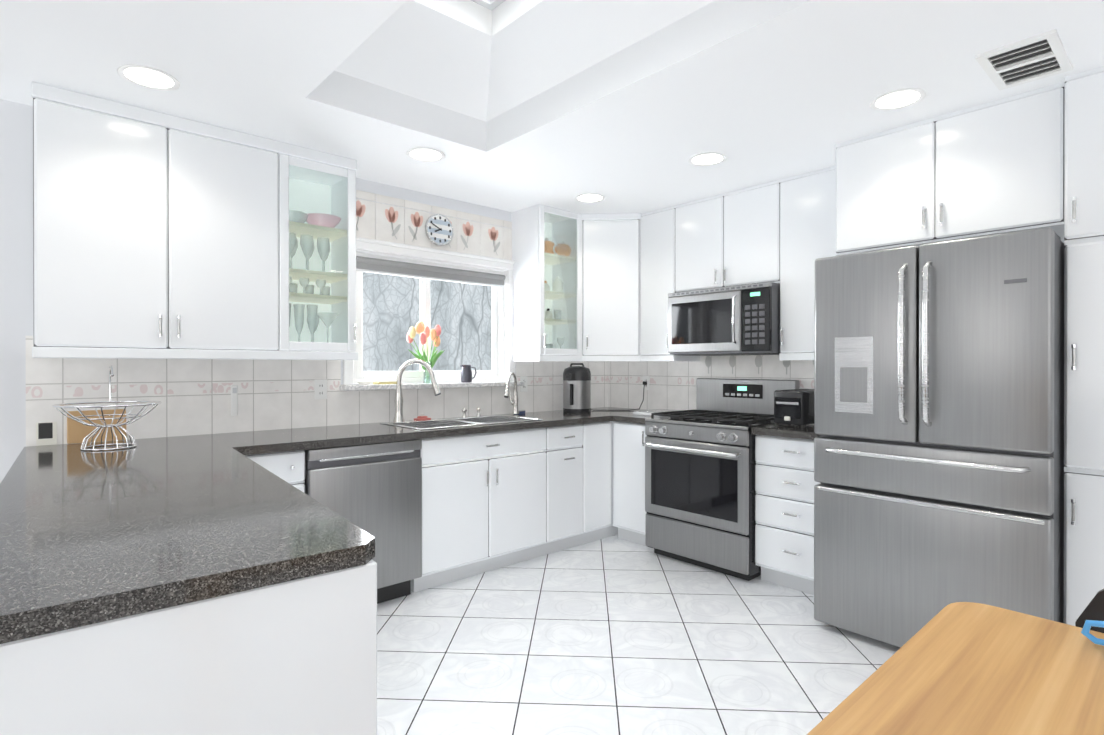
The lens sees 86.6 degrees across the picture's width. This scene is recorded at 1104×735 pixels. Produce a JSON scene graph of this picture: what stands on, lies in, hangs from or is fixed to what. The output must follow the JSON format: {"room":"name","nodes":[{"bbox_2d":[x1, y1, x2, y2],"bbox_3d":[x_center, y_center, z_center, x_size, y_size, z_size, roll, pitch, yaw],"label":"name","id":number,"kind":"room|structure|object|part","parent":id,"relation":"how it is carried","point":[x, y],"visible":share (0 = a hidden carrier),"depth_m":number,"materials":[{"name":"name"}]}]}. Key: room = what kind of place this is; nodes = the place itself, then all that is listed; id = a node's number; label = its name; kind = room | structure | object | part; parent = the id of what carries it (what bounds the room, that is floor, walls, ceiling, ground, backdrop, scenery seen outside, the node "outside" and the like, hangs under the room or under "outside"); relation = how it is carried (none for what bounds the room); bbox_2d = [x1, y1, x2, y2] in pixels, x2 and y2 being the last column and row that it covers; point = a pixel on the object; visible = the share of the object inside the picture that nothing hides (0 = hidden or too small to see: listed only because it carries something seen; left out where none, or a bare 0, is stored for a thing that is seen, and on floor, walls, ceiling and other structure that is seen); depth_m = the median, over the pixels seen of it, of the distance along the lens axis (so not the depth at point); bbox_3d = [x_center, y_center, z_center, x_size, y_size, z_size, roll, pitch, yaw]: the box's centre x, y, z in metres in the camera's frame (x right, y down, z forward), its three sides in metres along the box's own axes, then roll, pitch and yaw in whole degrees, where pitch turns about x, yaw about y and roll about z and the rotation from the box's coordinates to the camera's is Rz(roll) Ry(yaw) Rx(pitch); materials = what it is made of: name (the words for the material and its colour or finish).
{"room":"kitchen","nodes":[
{"label":"kitchen","id":0,"kind":"room"},
{"bbox_2d":[0,99,511,482],"bbox_3d":[-2.119,0.024,2.874,7.150,2.470,0.150,0,0,-42],"label":"wall","id":1,"kind":"structure","parent":0,"point":[16,224],"depth_m":2.57,"materials":[{"name":"white paint"}]},
{"bbox_2d":[31,82,294,353],"bbox_3d":[-1.829,-0.620,2.808,0.987,1.067,0.328,0,0,-42],"label":"upper cabinet","id":2,"kind":"object","parent":1,"relation":"attached to","point":[158,235],"depth_m":2.63,"materials":[{"name":"white wood"}]},
{"bbox_2d":[26,336,605,446],"bbox_3d":[-0.919,0.103,3.843,3.770,0.495,0.006,0,0,-42],"label":"backsplash","id":3,"kind":"structure","parent":1,"relation":"attached to","point":[193,396],"depth_m":3.16,"materials":[{"name":"tile"}]},
{"bbox_2d":[231,385,237,415],"bbox_3d":[-1.697,0.175,3.129,0.032,0.165,0.020,0,0,-42],"label":"electrical outlet","id":4,"kind":"object","parent":3,"relation":"attached to","point":[234,400],"visible":1,"depth_m":3.12,"materials":[{"name":"white plastic"}]},
{"bbox_2d":[315,379,326,399],"bbox_3d":[-1.358,0.129,3.441,0.072,0.116,0.008,0,0,-42],"label":"electrical outlet","id":5,"kind":"object","parent":3,"relation":"attached to","point":[320,389],"visible":1,"depth_m":3.44,"materials":[{"name":"white plastic"}]},
{"bbox_2d":[520,376,526,391],"bbox_3d":[-0.214,0.126,4.465,0.072,0.116,0.008,0,0,-42],"label":"electrical outlet","id":6,"kind":"object","parent":3,"relation":"attached to","point":[524,387],"visible":0.77,"depth_m":4.46,"materials":[{"name":"white plastic"}]},
{"bbox_2d":[343,237,514,384],"bbox_3d":[-0.794,-0.344,3.995,1.340,0.900,0.145,0,0,-42],"label":"window","id":7,"kind":"structure","parent":1,"relation":"in","point":[496,373],"depth_m":3.99,"materials":[{"name":"white wood"}]},
{"bbox_2d":[356,256,504,286],"bbox_3d":[-0.786,-0.643,3.992,1.144,0.093,0.039,0,0,-42],"label":"window blind","id":8,"kind":"object","parent":7,"relation":"attached to","point":[381,266],"visible":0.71,"depth_m":3.93,"materials":[{"name":"grey fabric"}]},
{"bbox_2d":[340,381,523,390],"bbox_3d":[-0.776,0.120,3.976,1.360,0.034,0.200,0,0,-42],"label":"window sill","id":9,"kind":"structure","parent":1,"relation":"attached to","point":[358,387],"depth_m":3.81,"materials":[{"name":"stone"}]},
{"bbox_2d":[358,381,376,384],"bbox_3d":[-1.145,0.095,3.578,0.090,0.018,0.088,0,0,-42],"label":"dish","id":10,"kind":"object","parent":9,"relation":"on","point":[360,382],"depth_m":3.56,"materials":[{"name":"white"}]},
{"bbox_2d":[377,380,395,383],"bbox_3d":[-1.040,0.092,3.672,0.140,0.022,0.070,0,0,-42],"label":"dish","id":11,"kind":"object","parent":9,"relation":"on","point":[384,382],"depth_m":3.65,"materials":[{"name":"yellow"}]},
{"bbox_2d":[406,321,444,382],"bbox_3d":[-0.820,-0.101,3.862,0.280,0.409,0.120,0,0,-42],"label":"vase","id":12,"kind":"object","parent":9,"relation":"on","point":[426,332],"visible":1,"depth_m":3.85,"materials":[{"name":"clear glass"}]},
{"bbox_2d":[460,365,476,381],"bbox_3d":[-0.581,0.042,4.083,0.133,0.122,0.082,0,0,-42],"label":"pitcher","id":13,"kind":"object","parent":9,"relation":"on","point":[466,373],"visible":1,"depth_m":4.04,"materials":[{"name":"grey metal"}]},
{"bbox_2d":[356,190,511,259],"bbox_3d":[-0.773,-0.943,3.970,1.298,0.293,0.008,0,0,-42],"label":"tiles","id":14,"kind":"structure","parent":1,"relation":"attached to","point":[375,220],"depth_m":3.88,"materials":[{"name":"beige tile"}]},
{"bbox_2d":[425,214,452,245],"bbox_3d":[-0.759,-0.930,3.954,0.208,0.208,0.031,0,0,-42],"label":"wall clock","id":15,"kind":"object","parent":14,"relation":"attached to","point":[439,229],"visible":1,"depth_m":3.94,"materials":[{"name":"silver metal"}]},
{"bbox_2d":[547,212,574,361],"bbox_3d":[0.339,-0.604,4.749,0.682,1.115,0.328,0,0,-42],"label":"upper cabinet","id":16,"kind":"object","parent":1,"relation":"attached to","point":[561,230],"depth_m":4.36,"materials":[{"name":"white"}]},
{"bbox_2d":[606,355,813,410],"bbox_3d":[1.217,0.102,4.277,0.007,0.495,2.190,0,0,-42],"label":"backsplash","id":17,"kind":"structure","parent":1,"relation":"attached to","point":[672,385],"depth_m":4.52,"materials":[{"name":"tile"}]},
{"bbox_2d":[643,376,648,389],"bbox_3d":[0.766,0.126,4.772,0.007,0.115,0.070,0,0,-42],"label":"outlet","id":18,"kind":"object","parent":17,"relation":"attached to","point":[645,378],"visible":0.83,"depth_m":4.77,"materials":[{"name":"white plastic"}]},
{"bbox_2d":[0,0,1103,213],"bbox_3d":[0.049,-1.455,0.449,7.150,0.600,6.650,0,0,-42],"label":"ceiling","id":19,"kind":"structure","parent":0,"point":[627,106],"depth_m":2.52,"materials":[{"name":"white paint"}]},
{"bbox_2d":[117,64,179,90],"bbox_3d":[-1.603,-1.154,2.333,0.208,0.011,0.208,0,0,-42],"label":"recessed light","id":20,"kind":"object","parent":19,"relation":"in","point":[149,77],"visible":1,"depth_m":2.33,"materials":[{"name":"white"}]},
{"bbox_2d":[406,147,444,161],"bbox_3d":[-0.685,-1.156,3.181,0.208,0.011,0.208,0,0,-42],"label":"recessed light","id":21,"kind":"object","parent":19,"relation":"in","point":[423,154],"visible":1,"depth_m":3.18,"materials":[{"name":"white"}]},
{"bbox_2d":[575,193,604,202],"bbox_3d":[0.260,-1.159,4.000,0.208,0.011,0.208,0,0,-42],"label":"recessed light","id":22,"kind":"object","parent":19,"relation":"in","point":[589,198],"visible":1,"depth_m":4.00,"materials":[{"name":"white"}]},
{"bbox_2d":[688,152,726,165],"bbox_3d":[0.863,-1.157,3.252,0.208,0.011,0.208,0,0,-42],"label":"recessed light","id":23,"kind":"object","parent":19,"relation":"in","point":[708,159],"visible":1,"depth_m":3.25,"materials":[{"name":"white"}]},
{"bbox_2d":[870,88,925,110],"bbox_3d":[1.488,-1.155,2.523,0.208,0.011,0.208,0,0,-42],"label":"recessed light","id":24,"kind":"object","parent":19,"relation":"in","point":[898,99],"visible":0.98,"depth_m":2.52,"materials":[{"name":"white"}]},
{"bbox_2d":[975,29,1072,90],"bbox_3d":[1.790,-1.151,2.216,0.380,0.016,0.230,0,0,-42],"label":"ceiling vent","id":25,"kind":"object","parent":19,"relation":"in","point":[1036,57],"visible":1,"depth_m":2.20,"materials":[{"name":"white metal"}]},
{"bbox_2d":[377,534,899,734],"bbox_3d":[0.049,1.315,0.456,7.150,0.100,6.650,0,0,-42],"label":"floor","id":26,"kind":"structure","parent":0,"point":[613,635],"depth_m":2.58,"materials":[{"name":"tile"}]},
{"bbox_2d":[0,560,376,734],"bbox_3d":[-1.330,0.827,1.865,0.728,0.868,2.304,0,0,-42],"label":"base cabinet","id":27,"kind":"object","parent":26,"relation":"on","point":[296,657],"visible":0.42,"depth_m":1.01,"materials":[{"name":"white wood"}]},
{"bbox_2d":[0,443,374,643],"bbox_3d":[-1.114,0.371,1.651,0.787,0.040,1.710,0,0,-42],"label":"countertop","id":28,"kind":"structure","parent":27,"relation":"on","point":[142,526],"depth_m":1.23,"materials":[{"name":"stone"}]},
{"bbox_2d":[244,450,304,492],"bbox_3d":[-1.499,0.824,2.903,0.346,0.868,0.632,0,0,-42],"label":"base cabinet","id":29,"kind":"object","parent":26,"relation":"on","point":[288,467],"visible":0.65,"depth_m":2.74,"materials":[{"name":"white wood"}]},
{"bbox_2d":[305,439,421,603],"bbox_3d":[-1.134,0.825,3.216,0.602,0.866,0.617,0,0,-42],"label":"dishwasher","id":30,"kind":"object","parent":26,"relation":"on","point":[374,490],"visible":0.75,"depth_m":3.04,"materials":[{"name":"grey metal"}]},
{"bbox_2d":[487,424,586,558],"bbox_3d":[-0.114,0.821,4.160,0.356,0.868,0.608,0,0,-42],"label":"base cabinet","id":31,"kind":"object","parent":26,"relation":"on","point":[493,501],"depth_m":3.78,"materials":[{"name":"white wood"}]},
{"bbox_2d":[587,421,614,542],"bbox_3d":[0.124,0.820,4.374,0.284,0.868,0.608,0,0,-42],"label":"base cabinet","id":32,"kind":"object","parent":26,"relation":"on","point":[599,435],"depth_m":4.16,"materials":[{"name":"white wood"}]},
{"bbox_2d":[17,359,643,458],"bbox_3d":[-0.710,0.238,3.600,3.767,0.586,0.632,0,0,-42],"label":"countertop","id":33,"kind":"structure","parent":32,"relation":"on","point":[422,427],"depth_m":3.19,"materials":[{"name":"stone"}]},
{"bbox_2d":[36,422,56,445],"bbox_3d":[-2.269,0.269,2.631,0.070,0.160,0.018,0,0,-42],"label":"electrical outlet","id":34,"kind":"object","parent":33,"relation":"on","point":[46,433],"visible":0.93,"depth_m":2.63,"materials":[{"name":"white plastic"}]},
{"bbox_2d":[67,409,126,443],"bbox_3d":[-2.133,0.273,2.748,0.220,0.150,0.031,0,0,-42],"label":"cutting board","id":35,"kind":"object","parent":33,"relation":"on","point":[77,432],"visible":0.65,"depth_m":2.73,"materials":[{"name":"brown wood"}]},
{"bbox_2d":[52,365,160,450],"bbox_3d":[-1.928,0.169,2.549,0.379,0.359,0.389,0,0,-42],"label":"wire fruit basket","id":36,"kind":"object","parent":33,"relation":"on","point":[99,426],"visible":1,"depth_m":2.53,"materials":[{"name":"silver metal"}]},
{"bbox_2d":[393,359,440,421],"bbox_3d":[-0.854,0.143,3.687,0.247,0.395,0.216,0,0,-42],"label":"tap","id":37,"kind":"object","parent":33,"relation":"on","point":[398,417],"depth_m":3.67,"materials":[{"name":"silver metal"}]},
{"bbox_3d":[-0.835,0.319,3.772,0.100,0.041,0.055,0,0,-42],"label":"sponge dish","id":38,"kind":"part","parent":33,"relation":"part of","materials":[{"name":"red"}]},
{"bbox_2d":[381,407,542,429],"bbox_3d":[-0.563,0.403,3.738,0.900,0.257,0.500,0,0,-42],"label":"sink","id":39,"kind":"object","parent":33,"relation":"in","point":[421,422],"depth_m":3.76,"materials":[{"name":"silver metal"}]},
{"bbox_2d":[504,372,518,413],"bbox_3d":[-0.297,0.185,4.214,0.202,0.309,0.155,0,0,-42],"label":"tap","id":40,"kind":"object","parent":33,"relation":"on","point":[514,402],"depth_m":4.27,"materials":[{"name":"silver metal"}]},
{"bbox_2d":[563,363,590,412],"bbox_3d":[0.183,0.155,4.519,0.243,0.377,0.216,0,0,-42],"label":"boiler","id":41,"kind":"object","parent":33,"relation":"on","point":[576,389],"visible":1,"depth_m":4.44,"materials":[{"name":"grey plastic"}]},
{"bbox_2d":[591,381,646,410],"bbox_3d":[0.515,0.228,4.698,0.474,0.229,0.253,0,0,-42],"label":"cord","id":42,"kind":"object","parent":33,"relation":"on","point":[644,383],"visible":0.85,"depth_m":4.72,"materials":[{"name":"black plastic"}]},
{"bbox_2d":[612,421,646,545],"bbox_3d":[0.757,0.821,4.312,0.645,0.868,0.359,0,0,-42],"label":"base cabinet","id":43,"kind":"object","parent":26,"relation":"on","point":[629,512],"visible":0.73,"depth_m":4.13,"materials":[{"name":"white wood"}]},
{"bbox_2d":[612,411,687,423],"bbox_3d":[0.775,0.364,4.287,0.639,0.040,0.302,0,0,-42],"label":"countertop","id":44,"kind":"structure","parent":43,"relation":"on","point":[618,416],"depth_m":4.13,"materials":[{"name":"stone"}]},
{"bbox_2d":[633,409,680,416],"bbox_3d":[0.793,0.329,4.300,0.330,0.030,0.250,0,0,-42],"label":"tray","id":45,"kind":"object","parent":44,"relation":"on","point":[645,412],"visible":0.69,"depth_m":4.24,"materials":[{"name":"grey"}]},
{"bbox_2d":[643,378,799,580],"bbox_3d":[1.093,0.668,3.856,0.724,1.175,0.756,0,0,-42],"label":"gas range","id":46,"kind":"object","parent":26,"relation":"on","point":[700,464],"visible":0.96,"depth_m":3.67,"materials":[{"name":"grey metal"}]},
{"bbox_2d":[755,435,820,594],"bbox_3d":[1.548,0.823,3.429,0.645,0.868,0.474,0,0,-42],"label":"drawer stack","id":47,"kind":"object","parent":26,"relation":"on","point":[785,483],"visible":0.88,"depth_m":3.28,"materials":[{"name":"white wood"}]},
{"bbox_2d":[751,424,820,439],"bbox_3d":[1.548,0.367,3.428,0.632,0.040,0.478,0,0,-42],"label":"countertop","id":48,"kind":"structure","parent":47,"relation":"on","point":[807,432],"depth_m":3.29,"materials":[{"name":"stone"}]},
{"bbox_2d":[774,389,813,426],"bbox_3d":[1.506,0.240,3.546,0.352,0.213,0.185,0,0,-42],"label":"toaster","id":49,"kind":"object","parent":48,"relation":"on","point":[793,406],"visible":0.79,"depth_m":3.43,"materials":[{"name":"black plastic"}]},
{"bbox_2d":[814,227,1063,647],"bbox_3d":[1.880,0.365,2.791,0.988,1.788,0.885,0,0,-42],"label":"fridge","id":50,"kind":"object","parent":26,"relation":"on","point":[939,419],"visible":0.98,"depth_m":2.44,"materials":[{"name":"grey metal"}]},
{"bbox_2d":[807,602,1103,734],"bbox_3d":[0.707,0.889,0.567,1.320,0.750,0.860,0,0,-42],"label":"table","id":51,"kind":"object","parent":26,"relation":"on","point":[964,668],"visible":1,"depth_m":0.95,"materials":[{"name":"brown wood"}]},
{"bbox_2d":[1081,620,1103,645],"bbox_3d":[1.026,0.485,1.050,0.080,0.055,0.116,0,0,-42],"label":"plastic cup","id":52,"kind":"object","parent":51,"relation":"on","point":[1088,624],"visible":0.98,"depth_m":1.08,"materials":[{"name":"blue plastic"}]},
{"bbox_2d":[1063,66,1103,625],"bbox_3d":[2.489,0.052,2.300,0.747,2.415,0.648,0,0,-42],"label":"pantry cabinet","id":53,"kind":"object","parent":26,"relation":"on","point":[1084,356],"visible":0.98,"depth_m":2.27,"materials":[{"name":"white wood"}]},
{"bbox_2d":[1075,589,1103,632],"bbox_3d":[1.403,0.837,1.210,0.486,0.852,0.440,0,0,-42],"label":"chair","id":54,"kind":"object","parent":26,"relation":"on","point":[1094,609],"visible":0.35,"depth_m":1.21,"materials":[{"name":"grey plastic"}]},
{"bbox_3d":[2.707,0.024,2.731,0.150,2.470,6.500,0,0,-42],"label":"wall","id":55,"kind":"structure","parent":0,"visible":0},
{"bbox_2d":[575,213,638,361],"bbox_3d":[0.542,-0.604,4.522,0.682,1.115,0.322,0,0,-42],"label":"upper cabinet","id":56,"kind":"object","parent":55,"relation":"attached to","point":[593,287],"depth_m":4.41,"materials":[{"name":"white wood"}]},
{"bbox_2d":[639,206,699,361],"bbox_3d":[0.888,-0.604,4.400,0.329,1.115,0.316,0,0,-42],"label":"upper cabinet","id":57,"kind":"object","parent":55,"relation":"attached to","point":[656,227],"depth_m":4.30,"materials":[{"name":"white wood"}]},
{"bbox_2d":[675,180,778,292],"bbox_3d":[1.253,-0.839,3.991,0.329,0.641,0.780,0,0,-42],"label":"upper cabinet","id":58,"kind":"object","parent":55,"relation":"attached to","point":[731,238],"depth_m":3.84,"materials":[{"name":"white wood"}]},
{"bbox_2d":[668,282,779,355],"bbox_3d":[1.201,-0.300,3.933,0.471,0.432,0.756,0,0,-42],"label":"over-the-range microwave","id":59,"kind":"object","parent":58,"relation":"attached to","point":[735,320],"visible":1,"depth_m":3.75,"materials":[{"name":"grey metal"}]},
{"bbox_2d":[779,166,834,360],"bbox_3d":[1.666,-0.601,3.531,0.329,1.115,0.458,0,0,-42],"label":"upper cabinet","id":60,"kind":"object","parent":55,"relation":"attached to","point":[806,200],"depth_m":3.49,"materials":[{"name":"white wood"}]},
{"bbox_2d":[835,82,1064,255],"bbox_3d":[1.987,-0.869,2.897,0.695,0.575,0.906,0,0,-42],"label":"upper cabinet","id":61,"kind":"object","parent":55,"relation":"attached to","point":[993,167],"visible":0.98,"depth_m":2.62,"materials":[{"name":"white wood"}]},
{"label":"outside","id":62,"kind":"structure","parent":0,"visible":0},
{"bbox_2d":[363,272,491,370],"bbox_3d":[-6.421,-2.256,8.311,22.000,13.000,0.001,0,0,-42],"label":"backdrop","id":63,"kind":"structure","parent":62,"point":[461,314],"depth_m":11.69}
]}

